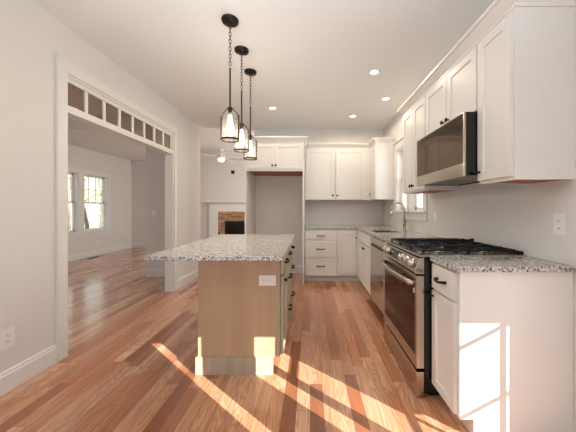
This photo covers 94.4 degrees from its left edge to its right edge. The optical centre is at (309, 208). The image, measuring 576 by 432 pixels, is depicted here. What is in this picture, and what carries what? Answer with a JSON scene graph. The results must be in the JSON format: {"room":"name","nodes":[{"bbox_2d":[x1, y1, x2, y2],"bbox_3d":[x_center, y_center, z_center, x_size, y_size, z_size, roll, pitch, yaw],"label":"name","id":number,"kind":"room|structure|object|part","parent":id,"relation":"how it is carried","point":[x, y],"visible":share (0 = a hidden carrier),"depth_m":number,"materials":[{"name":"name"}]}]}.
{"room":"kitchen","nodes":[
{"label":"kitchen","id":0,"kind":"room"},
{"bbox_2d":[0,0,199,372],"bbox_3d":[-2.072,-0.275,0.890,0.115,2.980,7.980,0,0,0],"label":"wall","id":1,"kind":"structure","parent":0,"point":[31,37],"depth_m":1.96,"materials":[{"name":"paint"}]},
{"bbox_2d":[0,325,14,351],"bbox_3d":[-2.010,0.860,1.770,0.009,0.135,0.085,0,0,0],"label":"wall outlet","id":2,"kind":"object","parent":1,"relation":"attached to","point":[7,336],"visible":1,"depth_m":1.76,"materials":[{"name":"white plastic"}]},
{"bbox_2d":[0,344,56,396],"bbox_3d":[-2.007,1.141,-0.450,0.016,0.148,5.100,0,0,0],"label":"baseboard","id":3,"kind":"structure","parent":1,"relation":"attached to","point":[13,377],"depth_m":1.88,"materials":[{"name":"paint"}]},
{"bbox_2d":[55,54,177,362],"bbox_3d":[-2.070,-0.005,3.062,0.157,2.440,1.925,0,0,0],"label":"trim","id":4,"kind":"structure","parent":1,"relation":"attached to","point":[63,67],"depth_m":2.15,"materials":[{"name":"paint"}]},
{"bbox_2d":[68,77,172,153],"bbox_3d":[-2.074,-0.955,3.062,0.113,0.300,1.699,0,0,0],"label":"transom window","id":5,"kind":"structure","parent":1,"relation":"attached to","point":[82,116],"depth_m":2.77,"materials":[{"name":"paint"}]},
{"bbox_2d":[178,269,197,288],"bbox_3d":[-2.007,1.141,4.452,0.016,0.148,0.855,0,0,0],"label":"baseboard","id":6,"kind":"structure","parent":1,"relation":"attached to","point":[189,277],"depth_m":4.34,"materials":[{"name":"paint"}]},
{"bbox_2d":[68,144,131,254],"bbox_3d":[-5.670,-0.275,4.150,0.140,2.980,8.700,0,0,0],"label":"wall","id":7,"kind":"structure","parent":0,"point":[120,169],"depth_m":7.54,"materials":[{"name":"paint"}]},
{"bbox_2d":[68,171,77,232],"bbox_3d":[-5.670,-0.160,6.060,0.140,1.430,0.720,0,0,0],"label":"window","id":8,"kind":"structure","parent":7,"relation":"in","point":[74,176],"depth_m":6.41,"materials":[{"name":"paint"}]},
{"bbox_2d":[68,167,111,237],"bbox_3d":[-5.575,-0.150,6.530,0.050,1.650,1.880,0,0,0],"label":"trim","id":9,"kind":"structure","parent":7,"relation":"attached to","point":[81,172],"depth_m":6.56,"materials":[{"name":"paint"}]},
{"bbox_2d":[84,174,107,230],"bbox_3d":[-5.670,-0.160,6.970,0.140,1.430,0.780,0,0,0],"label":"window","id":10,"kind":"structure","parent":7,"relation":"in","point":[104,180],"depth_m":7.31,"materials":[{"name":"paint"}]},
{"bbox_2d":[68,243,131,261],"bbox_3d":[-5.592,1.141,4.125,0.016,0.148,8.450,0,0,0],"label":"baseboard","id":11,"kind":"structure","parent":7,"relation":"attached to","point":[82,255],"depth_m":6.99,"materials":[{"name":"paint"}]},
{"bbox_2d":[146,125,164,267],"bbox_3d":[-2.540,-0.275,4.830,0.820,2.980,0.100,0,0,0],"label":"wall","id":12,"kind":"structure","parent":0,"point":[155,160],"depth_m":4.78,"materials":[{"name":"paint"}]},
{"bbox_2d":[145,268,164,276],"bbox_3d":[-2.540,1.141,4.772,0.820,0.148,0.016,0,0,0],"label":"baseboard","id":13,"kind":"structure","parent":12,"relation":"attached to","point":[149,272],"depth_m":4.76,"materials":[{"name":"paint"}]},
{"bbox_2d":[132,161,244,242],"bbox_3d":[-1.250,-0.150,8.420,8.700,2.730,0.140,0,0,0],"label":"wall","id":14,"kind":"structure","parent":0,"point":[217,182],"depth_m":8.35,"materials":[{"name":"paint"}]},
{"bbox_2d":[132,243,145,247],"bbox_3d":[-4.591,1.141,8.342,1.983,0.148,0.016,0,0,0],"label":"baseboard","id":15,"kind":"structure","parent":14,"relation":"attached to","point":[134,245],"depth_m":8.33,"materials":[{"name":"paint"}]},
{"bbox_2d":[0,248,468,431],"bbox_3d":[-1.275,1.275,2.700,8.950,0.120,11.600,0,0,0],"label":"floor","id":16,"kind":"structure","parent":0,"point":[129,365],"depth_m":1.93,"materials":[{"name":"red wood"}]},
{"bbox_2d":[201,200,244,236],"bbox_3d":[-2.190,0.470,8.099,2.240,1.490,0.498,0,0,0],"label":"fireplace","id":17,"kind":"object","parent":16,"relation":"on","point":[225,216],"visible":0.43,"depth_m":8.26,"materials":[{"name":"brick"}]},
{"bbox_2d":[201,200,244,204],"bbox_3d":[-2.190,-0.200,8.229,2.240,0.150,0.238,0,0,0],"label":"mantel shelf","id":18,"kind":"object","parent":17,"relation":"attached to","point":[208,202],"depth_m":8.15,"materials":[{"name":"paint"}]},
{"bbox_3d":[-2.190,0.765,8.318,0.800,0.620,0.004,0,0,0],"label":"firebox glass","id":19,"kind":"part","parent":17,"relation":"part of","materials":[{"name":"black glass"}]},
{"bbox_2d":[195,242,294,374],"bbox_3d":[-0.501,0.773,2.533,0.678,0.884,1.174,0,0,0],"label":"kitchen island","id":20,"kind":"object","parent":16,"relation":"on","point":[243,324],"visible":0.91,"depth_m":1.96,"materials":[{"name":"brown wood"}]},
{"bbox_2d":[142,234,294,260],"bbox_3d":[-0.621,0.316,2.425,0.893,0.030,1.470,0,0,0],"label":"island countertop","id":21,"kind":"structure","parent":20,"relation":"on","point":[222,247],"depth_m":1.98,"materials":[{"name":"stone"}]},
{"bbox_3d":[-0.555,1.149,2.533,0.570,0.131,1.174,0,0,0],"label":"baseboard","id":22,"kind":"part","parent":20,"relation":"part of","materials":[{"name":"brown wood"}]},
{"bbox_2d":[259,275,275,285],"bbox_3d":[-0.313,0.525,1.955,0.125,0.078,0.009,0,0,0],"label":"wall outlet","id":23,"kind":"object","parent":20,"relation":"attached to","point":[264,280],"visible":1,"depth_m":1.95,"materials":[{"name":"white plastic"}]},
{"bbox_3d":[-0.232,0.710,2.540,0.022,0.757,1.160,0,0,0],"label":"frame","id":24,"kind":"part","parent":20,"relation":"part of","materials":[{"name":"brown wood"}]},
{"bbox_3d":[-0.210,0.419,2.135,0.022,0.132,0.310,0,0,0],"label":"drawer","id":25,"kind":"part","parent":20,"relation":"part of","materials":[{"name":"brown wood"}]},
{"bbox_3d":[-0.209,0.791,2.135,0.020,0.577,0.310,0,0,0],"label":"door","id":26,"kind":"part","parent":20,"relation":"part of","materials":[{"name":"brown wood"}]},
{"bbox_3d":[-0.210,0.639,2.507,0.022,0.272,0.395,0,0,0],"label":"drawer","id":27,"kind":"part","parent":20,"relation":"part of","materials":[{"name":"brown wood"}]},
{"bbox_3d":[-0.210,0.936,2.507,0.022,0.287,0.395,0,0,0],"label":"drawer","id":28,"kind":"part","parent":20,"relation":"part of","materials":[{"name":"brown wood"}]},
{"bbox_3d":[-0.210,0.936,2.913,0.022,0.287,0.375,0,0,0],"label":"drawer","id":29,"kind":"part","parent":20,"relation":"part of","materials":[{"name":"brown wood"}]},
{"bbox_3d":[-0.210,0.639,2.913,0.022,0.272,0.375,0,0,0],"label":"drawer","id":30,"kind":"part","parent":20,"relation":"part of","materials":[{"name":"brown wood"}]},
{"bbox_2d":[244,136,307,283],"bbox_3d":[-0.575,0.028,4.634,1.081,2.375,0.808,0,0,0],"label":"refrigerator surround","id":31,"kind":"object","parent":16,"relation":"on","point":[276,155],"visible":0.89,"depth_m":4.28,"materials":[{"name":"white paint"}]},
{"bbox_3d":[-1.042,0.072,4.664,0.025,2.285,0.748,0,0,0],"label":"panel","id":32,"kind":"part","parent":31,"relation":"part of","materials":[{"name":"white paint"}]},
{"bbox_3d":[-0.801,-0.844,4.282,0.444,0.406,0.020,0,0,0],"label":"door","id":33,"kind":"part","parent":31,"relation":"part of","materials":[{"name":"white paint"}]},
{"bbox_3d":[-0.575,-0.634,4.674,0.911,0.014,0.728,0,0,0],"label":"panel","id":34,"kind":"part","parent":31,"relation":"part of","materials":[{"name":"brown wood"}]},
{"bbox_3d":[-0.575,-1.115,4.450,1.081,0.090,0.440,0,0,0],"label":"crown moulding","id":35,"kind":"part","parent":31,"relation":"part of","materials":[{"name":"white paint"}]},
{"bbox_3d":[-0.348,-0.844,4.282,0.445,0.406,0.020,0,0,0],"label":"door","id":36,"kind":"part","parent":31,"relation":"part of","materials":[{"name":"white paint"}]},
{"bbox_3d":[-0.106,0.072,4.664,0.025,2.285,0.748,0,0,0],"label":"panel","id":37,"kind":"part","parent":31,"relation":"part of","materials":[{"name":"white paint"}]},
{"bbox_2d":[305,229,336,280],"bbox_3d":[0.178,0.773,4.706,0.539,0.884,0.664,0,0,0],"label":"base cabinet","id":38,"kind":"object","parent":16,"relation":"on","point":[320,244],"visible":0.95,"depth_m":4.41,"materials":[{"name":"white paint"}]},
{"bbox_3d":[0.178,0.964,4.420,0.500,0.278,0.020,0,0,0],"label":"drawer","id":39,"kind":"part","parent":38,"relation":"part of","materials":[{"name":"white paint"}]},
{"bbox_3d":[0.178,0.667,4.420,0.500,0.256,0.020,0,0,0],"label":"drawer","id":40,"kind":"part","parent":38,"relation":"part of","materials":[{"name":"white paint"}]},
{"bbox_3d":[0.178,0.433,4.420,0.500,0.140,0.020,0,0,0],"label":"drawer","id":41,"kind":"part","parent":38,"relation":"part of","materials":[{"name":"white paint"}]},
{"bbox_2d":[336,229,359,280],"bbox_3d":[0.921,0.773,4.620,0.943,0.884,0.836,0,0,0],"label":"base cabinet","id":42,"kind":"object","parent":16,"relation":"on","point":[347,239],"visible":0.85,"depth_m":4.42,"materials":[{"name":"white paint"}]},
{"bbox_3d":[0.623,0.733,4.420,0.305,0.740,0.020,0,0,0],"label":"door","id":43,"kind":"part","parent":42,"relation":"part of","materials":[{"name":"white paint"}]},
{"bbox_3d":[0.790,0.733,4.324,0.020,0.740,0.188,0,0,0],"label":"door","id":44,"kind":"part","parent":42,"relation":"part of","materials":[{"name":"white paint"}]},
{"bbox_2d":[304,225,441,240],"bbox_3d":[0.650,0.316,3.749,1.485,0.030,2.577,0,0,0],"label":"countertop","id":45,"kind":"structure","parent":42,"relation":"on","point":[368,229],"depth_m":3.91,"materials":[{"name":"stone"}]},
{"bbox_2d":[373,231,395,232],"bbox_3d":[1.022,0.426,3.720,0.367,0.190,0.632,0,0,0],"label":"sink","id":46,"kind":"object","parent":45,"relation":"in","point":[373,231],"visible":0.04,"depth_m":4.03,"materials":[{"name":"metal"}]},
{"bbox_2d":[389,202,406,230],"bbox_3d":[1.210,0.101,3.622,0.236,0.400,0.132,0,0,0],"label":"kitchen faucet","id":47,"kind":"object","parent":45,"relation":"on","point":[393,204],"visible":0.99,"depth_m":3.65,"materials":[{"name":"silver metal"}]},
{"bbox_3d":[1.208,0.051,3.660,0.206,0.300,0.023,0,0,0],"label":"spout","id":48,"kind":"part","parent":47,"relation":"part of","materials":[{"name":"silver metal"}]},
{"bbox_2d":[359,231,371,293],"bbox_3d":[1.069,0.773,3.792,0.649,0.884,0.814,0,0,0],"label":"base cabinet","id":49,"kind":"object","parent":16,"relation":"on","point":[364,238],"visible":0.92,"depth_m":3.77,"materials":[{"name":"white paint"}]},
{"bbox_3d":[0.782,0.806,3.991,0.020,0.593,0.393,0,0,0],"label":"door","id":50,"kind":"part","parent":49,"relation":"part of","materials":[{"name":"white paint"}]},
{"bbox_3d":[0.782,0.419,3.792,0.020,0.152,0.791,0,0,0],"label":"drawer","id":51,"kind":"part","parent":49,"relation":"part of","materials":[{"name":"white paint"}]},
{"bbox_3d":[0.782,0.806,3.593,0.020,0.593,0.392,0,0,0],"label":"door","id":52,"kind":"part","parent":49,"relation":"part of","materials":[{"name":"white paint"}]},
{"bbox_2d":[370,236,385,316],"bbox_3d":[1.056,0.777,3.076,0.582,0.875,0.600,0,0,0],"label":"dishwasher","id":53,"kind":"object","parent":16,"relation":"on","point":[376,254],"visible":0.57,"depth_m":3.02,"materials":[{"name":"silver metal"}]},
{"bbox_3d":[0.796,0.381,3.076,0.050,0.079,0.600,0,0,0],"label":"control panel","id":54,"kind":"part","parent":53,"relation":"part of","materials":[{"name":"metal"}]},
{"bbox_2d":[380,238,526,395],"bbox_3d":[0.999,0.729,2.081,0.782,0.972,0.758,0,0,0],"label":"gas range","id":55,"kind":"object","parent":16,"relation":"on","point":[407,265],"visible":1,"depth_m":1.84,"materials":[{"name":"silver metal"}]},
{"bbox_3d":[0.666,0.356,2.297,0.053,0.062,0.058,0,0,0],"label":"knob","id":56,"kind":"part","parent":55,"relation":"part of","materials":[{"name":"metal"}]},
{"bbox_3d":[0.647,0.480,2.081,0.076,0.037,0.710,0,0,0],"label":"handle","id":57,"kind":"part","parent":55,"relation":"part of","materials":[{"name":"metal"}]},
{"bbox_3d":[0.701,0.365,2.081,0.064,0.110,0.750,0,0,0],"label":"control panel","id":58,"kind":"part","parent":55,"relation":"part of","materials":[{"name":"metal"}]},
{"bbox_3d":[0.708,0.728,2.081,0.050,0.595,0.748,0,0,0],"label":"oven door","id":59,"kind":"part","parent":55,"relation":"part of","materials":[{"name":"metal"}]},
{"bbox_3d":[0.708,1.124,2.081,0.050,0.154,0.748,0,0,0],"label":"drawer","id":60,"kind":"part","parent":55,"relation":"part of","materials":[{"name":"metal"}]},
{"bbox_3d":[0.666,0.356,1.867,0.053,0.062,0.058,0,0,0],"label":"knob","id":61,"kind":"part","parent":55,"relation":"part of","materials":[{"name":"metal"}]},
{"bbox_3d":[0.666,0.356,1.777,0.053,0.062,0.058,0,0,0],"label":"knob","id":62,"kind":"part","parent":55,"relation":"part of","materials":[{"name":"metal"}]},
{"bbox_2d":[386,241,526,256],"bbox_3d":[1.046,0.302,2.081,0.689,0.011,0.758,0,0,0],"label":"cooktop","id":63,"kind":"object","parent":55,"relation":"in","point":[410,251],"depth_m":1.80,"materials":[{"name":"metal"}]},
{"bbox_3d":[1.371,0.286,2.081,0.028,0.022,0.712,0,0,0],"label":"rail","id":64,"kind":"part","parent":55,"relation":"part of","materials":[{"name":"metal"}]},
{"bbox_2d":[428,263,572,431],"bbox_3d":[1.064,0.773,1.554,0.658,0.884,0.292,0,0,0],"label":"base cabinet","id":65,"kind":"object","parent":16,"relation":"on","point":[502,342],"visible":0.91,"depth_m":1.41,"materials":[{"name":"white paint"}]},
{"bbox_3d":[0.754,0.422,1.560,0.036,0.022,0.113,0,0,0],"label":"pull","id":66,"kind":"part","parent":65,"relation":"part of","materials":[{"name":"black metal"}]},
{"bbox_3d":[0.782,0.419,1.560,0.020,0.152,0.257,0,0,0],"label":"drawer","id":67,"kind":"part","parent":65,"relation":"part of","materials":[{"name":"white paint"}]},
{"bbox_3d":[0.782,0.806,1.560,0.020,0.593,0.257,0,0,0],"label":"door","id":68,"kind":"part","parent":65,"relation":"part of","materials":[{"name":"white paint"}]},
{"bbox_2d":[430,256,575,271],"bbox_3d":[1.079,0.316,1.542,0.628,0.030,0.314,0,0,0],"label":"countertop","id":69,"kind":"structure","parent":65,"relation":"on","point":[455,263],"depth_m":1.44,"materials":[{"name":"stone"}]},
{"bbox_2d":[33,0,493,160],"bbox_3d":[-1.275,-1.765,2.700,8.950,0.500,11.600,0,0,0],"label":"ceiling","id":70,"kind":"structure","parent":0,"point":[312,60],"depth_m":2.64,"materials":[{"name":"paint"}]},
{"bbox_2d":[200,149,243,161],"bbox_3d":[-2.243,-1.360,6.825,1.263,0.310,1.266,0,0,0],"label":"ceiling fan","id":71,"kind":"object","parent":70,"relation":"hanging from","point":[221,157],"visible":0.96,"depth_m":6.75,"materials":[{"name":"paint"}]},
{"bbox_3d":[-2.270,-1.397,6.800,0.220,0.235,0.220,0,0,0],"label":"motor","id":72,"kind":"part","parent":71,"relation":"part of","materials":[{"name":"paint"}]},
{"bbox_2d":[220,14,239,142],"bbox_3d":[-0.640,-1.032,2.130,0.147,0.967,0.146,0,0,0],"label":"pendant light","id":73,"kind":"object","parent":70,"relation":"hanging from","point":[229,20],"visible":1,"depth_m":2.12,"materials":[{"name":"black metal"}]},
{"bbox_2d":[227,107,232,114],"bbox_3d":[-0.640,-0.784,2.130,0.040,0.062,0.039,0,0,0],"label":"socket","id":74,"kind":"object","parent":73,"relation":"attached to","point":[230,109],"depth_m":2.12,"materials":[{"name":"black metal"}]},
{"bbox_3d":[-0.640,-0.965,2.130,0.012,0.330,0.013,0,0,0],"label":"rod","id":75,"kind":"part","parent":73,"relation":"part of","materials":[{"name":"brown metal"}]},
{"bbox_3d":[-0.640,-0.681,2.130,0.147,0.267,0.146,0,0,0],"label":"frame","id":76,"kind":"part","parent":73,"relation":"part of","materials":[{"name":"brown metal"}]},
{"bbox_3d":[-0.640,-1.312,2.130,0.017,0.335,0.017,0,0,17],"label":"chain","id":77,"kind":"part","parent":73,"relation":"part of","materials":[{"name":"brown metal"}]},
{"bbox_3d":[-0.640,-0.676,2.130,0.046,0.153,0.045,0,0,0],"label":"bulb","id":78,"kind":"part","parent":73,"relation":"part of","materials":[{"name":"white glass"}]},
{"bbox_2d":[234,45,249,152],"bbox_3d":[-0.650,-1.032,2.530,0.147,0.967,0.146,0,0,0],"label":"pendant light","id":79,"kind":"object","parent":70,"relation":"hanging from","point":[240,50],"visible":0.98,"depth_m":2.52,"materials":[{"name":"black metal"}]},
{"bbox_3d":[-0.650,-0.965,2.530,0.012,0.330,0.013,0,0,0],"label":"rod","id":80,"kind":"part","parent":79,"relation":"part of","materials":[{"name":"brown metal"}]},
{"bbox_3d":[-0.650,-0.676,2.530,0.046,0.153,0.045,0,0,0],"label":"bulb","id":81,"kind":"part","parent":79,"relation":"part of","materials":[{"name":"white glass"}]},
{"bbox_3d":[-0.650,-0.681,2.530,0.147,0.267,0.146,0,0,0],"label":"frame","id":82,"kind":"part","parent":79,"relation":"part of","materials":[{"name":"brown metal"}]},
{"bbox_3d":[-0.650,-1.312,2.530,0.017,0.335,0.017,0,0,17],"label":"chain","id":83,"kind":"part","parent":79,"relation":"part of","materials":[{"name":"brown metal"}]},
{"bbox_2d":[244,68,256,159],"bbox_3d":[-0.656,-1.032,2.930,0.147,0.967,0.146,0,0,0],"label":"pendant light","id":84,"kind":"object","parent":70,"relation":"hanging from","point":[250,72],"visible":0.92,"depth_m":2.92,"materials":[{"name":"black metal"}]},
{"bbox_3d":[-0.656,-0.681,2.930,0.147,0.267,0.146,0,0,0],"label":"frame","id":85,"kind":"part","parent":84,"relation":"part of","materials":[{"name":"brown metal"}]},
{"bbox_2d":[368,69,380,74],"bbox_3d":[0.710,-1.512,2.940,0.140,0.007,0.140,0,0,0],"label":"recessed light","id":86,"kind":"object","parent":70,"relation":"in","point":[372,71],"visible":1,"depth_m":2.92,"materials":[{"name":"paint"}]},
{"bbox_2d":[381,96,390,100],"bbox_3d":[1.040,-1.512,3.650,0.140,0.007,0.140,0,0,0],"label":"recessed light","id":87,"kind":"object","parent":70,"relation":"in","point":[386,98],"visible":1,"depth_m":3.64,"materials":[{"name":"paint"}]},
{"bbox_2d":[254,129,383,264],"bbox_3d":[0.170,-0.150,5.100,2.450,2.730,0.120,0,0,0],"label":"wall","id":88,"kind":"structure","parent":0,"point":[279,199],"depth_m":5.04,"materials":[{"name":"paint"}]},
{"bbox_2d":[293,265,302,272],"bbox_3d":[-0.575,1.141,5.032,0.906,0.148,0.016,0,0,0],"label":"baseboard","id":89,"kind":"structure","parent":88,"relation":"attached to","point":[298,268],"depth_m":5.02,"materials":[{"name":"paint"}]},
{"bbox_2d":[305,143,370,200],"bbox_3d":[0.495,-0.658,4.856,1.175,1.003,0.363,0,0,0],"label":"upper cabinet","id":90,"kind":"object","parent":88,"relation":"attached to","point":[333,171],"visible":0.98,"depth_m":4.72,"materials":[{"name":"white paint"}]},
{"bbox_3d":[0.177,-0.612,4.725,0.511,0.886,0.020,0,0,0],"label":"door","id":91,"kind":"part","parent":90,"relation":"part of","materials":[{"name":"white paint"}]},
{"bbox_3d":[0.495,-1.115,4.705,1.175,0.090,0.060,0,0,0],"label":"crown moulding","id":92,"kind":"part","parent":90,"relation":"part of","materials":[{"name":"white paint"}]},
{"bbox_3d":[0.707,-0.612,4.725,0.507,0.886,0.020,0,0,0],"label":"door","id":93,"kind":"part","parent":90,"relation":"part of","materials":[{"name":"white paint"}]},
{"bbox_2d":[384,1,575,431],"bbox_3d":[2.317,-0.150,4.850,1.845,2.730,7.300,0,0,0],"label":"wall","id":94,"kind":"structure","parent":0,"point":[519,217],"depth_m":1.83,"materials":[{"name":"paint"}]},
{"bbox_2d":[368,137,395,200],"bbox_3d":[1.210,-0.658,4.674,0.370,1.003,0.728,0,0,0],"label":"upper cabinet","id":95,"kind":"object","parent":94,"relation":"attached to","point":[382,149],"visible":0.91,"depth_m":4.37,"materials":[{"name":"white paint"}]},
{"bbox_3d":[1.075,-0.612,4.533,0.020,0.886,0.310,0,0,0],"label":"door","id":96,"kind":"part","parent":95,"relation":"part of","materials":[{"name":"white paint"}]},
{"bbox_3d":[1.210,-1.115,4.549,0.370,0.090,0.478,0,0,0],"label":"crown moulding","id":97,"kind":"part","parent":95,"relation":"part of","materials":[{"name":"white paint"}]},
{"bbox_2d":[397,147,405,210],"bbox_3d":[1.465,-0.455,4.040,0.140,0.960,0.460,0,0,0],"label":"window","id":98,"kind":"structure","parent":94,"relation":"in","point":[401,197],"depth_m":4.26,"materials":[{"name":"paint"}]},
{"bbox_2d":[392,136,427,220],"bbox_3d":[1.442,-0.460,3.757,0.185,1.210,1.235,0,0,0],"label":"trim","id":99,"kind":"structure","parent":94,"relation":"attached to","point":[412,215],"depth_m":3.80,"materials":[{"name":"paint"}]},
{"bbox_2d":[410,194,422,210],"bbox_3d":[1.465,-0.455,3.480,0.140,0.960,0.460,0,0,0],"label":"window","id":100,"kind":"structure","parent":94,"relation":"in","point":[414,198],"depth_m":3.70,"materials":[{"name":"paint"}]},
{"bbox_2d":[397,84,460,193],"bbox_3d":[1.210,-0.667,2.795,0.370,0.985,0.670,0,0,0],"label":"upper cabinet","id":101,"kind":"object","parent":94,"relation":"attached to","point":[413,110],"visible":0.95,"depth_m":2.74,"materials":[{"name":"white paint"}]},
{"bbox_3d":[1.075,-0.620,2.913,0.020,0.860,0.290,0,0,0],"label":"door","id":102,"kind":"part","parent":101,"relation":"part of","materials":[{"name":"white paint"}]},
{"bbox_3d":[1.210,-1.115,2.795,0.370,0.090,0.670,0,0,0],"label":"crown moulding","id":103,"kind":"part","parent":101,"relation":"part of","materials":[{"name":"white paint"}]},
{"bbox_3d":[1.075,-0.620,2.615,0.020,0.860,0.294,0,0,0],"label":"door","id":104,"kind":"part","parent":101,"relation":"part of","materials":[{"name":"white paint"}]},
{"bbox_3d":[1.250,-0.183,2.765,0.290,0.008,0.578,0,0,0],"label":"panel","id":105,"kind":"part","parent":101,"relation":"part of","materials":[{"name":"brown wood"}]},
{"bbox_2d":[433,212,435,222],"bbox_3d":[1.389,0.095,2.970,0.011,0.118,0.073,0,0,0],"label":"light switch","id":106,"kind":"object","parent":94,"relation":"attached to","point":[434,213],"visible":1,"depth_m":2.97,"materials":[{"name":"white plastic"}]},
{"bbox_2d":[421,28,478,134],"bbox_3d":[1.210,-0.892,2.080,0.370,0.535,0.760,0,0,0],"label":"upper cabinet","id":107,"kind":"object","parent":94,"relation":"attached to","point":[451,86],"visible":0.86,"depth_m":1.98,"materials":[{"name":"white paint"}]},
{"bbox_3d":[1.075,-0.843,2.268,0.020,0.415,0.369,0,0,0],"label":"door","id":108,"kind":"part","parent":107,"relation":"part of","materials":[{"name":"white paint"}]},
{"bbox_2d":[417,112,479,185],"bbox_3d":[1.189,-0.416,2.080,0.408,0.413,0.756,0,0,0],"label":"microwave","id":109,"kind":"object","parent":107,"relation":"attached to","point":[446,156],"visible":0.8,"depth_m":1.91,"materials":[{"name":"silver metal"}]},
{"bbox_3d":[0.992,-0.455,2.082,0.011,0.319,0.731,0,0,0],"label":"door glass","id":110,"kind":"part","parent":109,"relation":"part of","materials":[{"name":"black glass"}]},
{"bbox_3d":[1.055,-1.115,2.080,0.060,0.090,0.760,0,0,0],"label":"crown moulding","id":111,"kind":"part","parent":107,"relation":"part of","materials":[{"name":"white paint"}]},
{"bbox_3d":[1.075,-0.843,1.893,0.020,0.415,0.369,0,0,0],"label":"door","id":112,"kind":"part","parent":107,"relation":"part of","materials":[{"name":"white paint"}]},
{"bbox_2d":[470,0,575,183],"bbox_3d":[1.210,-0.658,1.524,0.370,1.003,0.353,0,0,0],"label":"upper cabinet","id":113,"kind":"object","parent":94,"relation":"attached to","point":[525,48],"visible":1,"depth_m":1.41,"materials":[{"name":"white paint"}]},
{"bbox_3d":[1.075,-0.614,1.556,0.020,0.873,0.275,0,0,0],"label":"door","id":114,"kind":"part","parent":113,"relation":"part of","materials":[{"name":"white paint"}]},
{"bbox_3d":[1.210,-1.115,1.524,0.370,0.090,0.353,0,0,0],"label":"crown moulding","id":115,"kind":"part","parent":113,"relation":"part of","materials":[{"name":"white paint"}]},
{"bbox_3d":[1.250,-0.165,1.554,0.290,0.008,0.261,0,0,0],"label":"panel","id":116,"kind":"part","parent":113,"relation":"part of","materials":[{"name":"brown wood"}]},
{"bbox_2d":[553,214,565,235],"bbox_3d":[1.390,0.087,1.483,0.009,0.118,0.073,0,0,0],"label":"wall outlet","id":117,"kind":"object","parent":94,"relation":"attached to","point":[559,220],"visible":1,"depth_m":1.48,"materials":[{"name":"white plastic"}]},
{"bbox_2d":[556,226,561,230],"bbox_3d":[1.388,0.108,1.483,0.003,0.028,0.030,0,0,0],"label":"receptacle","id":118,"kind":"object","parent":117,"relation":"attached to","point":[558,228],"depth_m":1.48,"materials":[{"name":"white plastic"}]},
{"label":"outside","id":119,"kind":"structure","parent":0,"visible":0},
{"bbox_3d":[-5.000,1.765,7.500,70.000,0.100,65.000,0,0,0],"label":"ground","id":120,"kind":"structure","parent":119,"visible":0},
{"bbox_2d":[68,174,70,229],"bbox_3d":[-19.188,-2.284,20.787,1.852,8.007,2.506,0,0,-13],"label":"tree","id":121,"kind":"object","parent":120,"relation":"on","point":[69,216],"visible":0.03,"depth_m":20.96,"materials":[{"name":"green plant"}]},
{"bbox_2d":[70,176,100,228],"bbox_3d":[-9.630,-1.840,11.316,2.385,7.117,2.163,0,0,0],"label":"tree","id":122,"kind":"object","parent":120,"relation":"on","point":[86,222],"visible":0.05,"depth_m":11.34,"materials":[{"name":"green plant"}]},
{"bbox_2d":[85,179,101,210],"bbox_3d":[-11.689,-1.786,14.834,1.982,7.010,2.666,0,0,0],"label":"tree","id":123,"kind":"object","parent":120,"relation":"on","point":[93,179],"visible":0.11,"depth_m":14.66,"materials":[{"name":"green plant"}]},
{"bbox_2d":[91,179,101,227],"bbox_3d":[-14.105,-2.523,17.917,2.243,8.487,2.126,0,0,0],"label":"tree","id":124,"kind":"object","parent":120,"relation":"on","point":[100,224],"visible":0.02,"depth_m":18.00,"materials":[{"name":"green plant"}]},
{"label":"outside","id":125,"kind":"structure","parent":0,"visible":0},
{"bbox_2d":[68,179,100,227],"bbox_3d":[-41.000,-3.035,20.000,38.000,9.500,80.000,0,0,0],"label":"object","id":126,"kind":"structure","parent":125,"point":[93,210],"depth_m":31.75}
]}

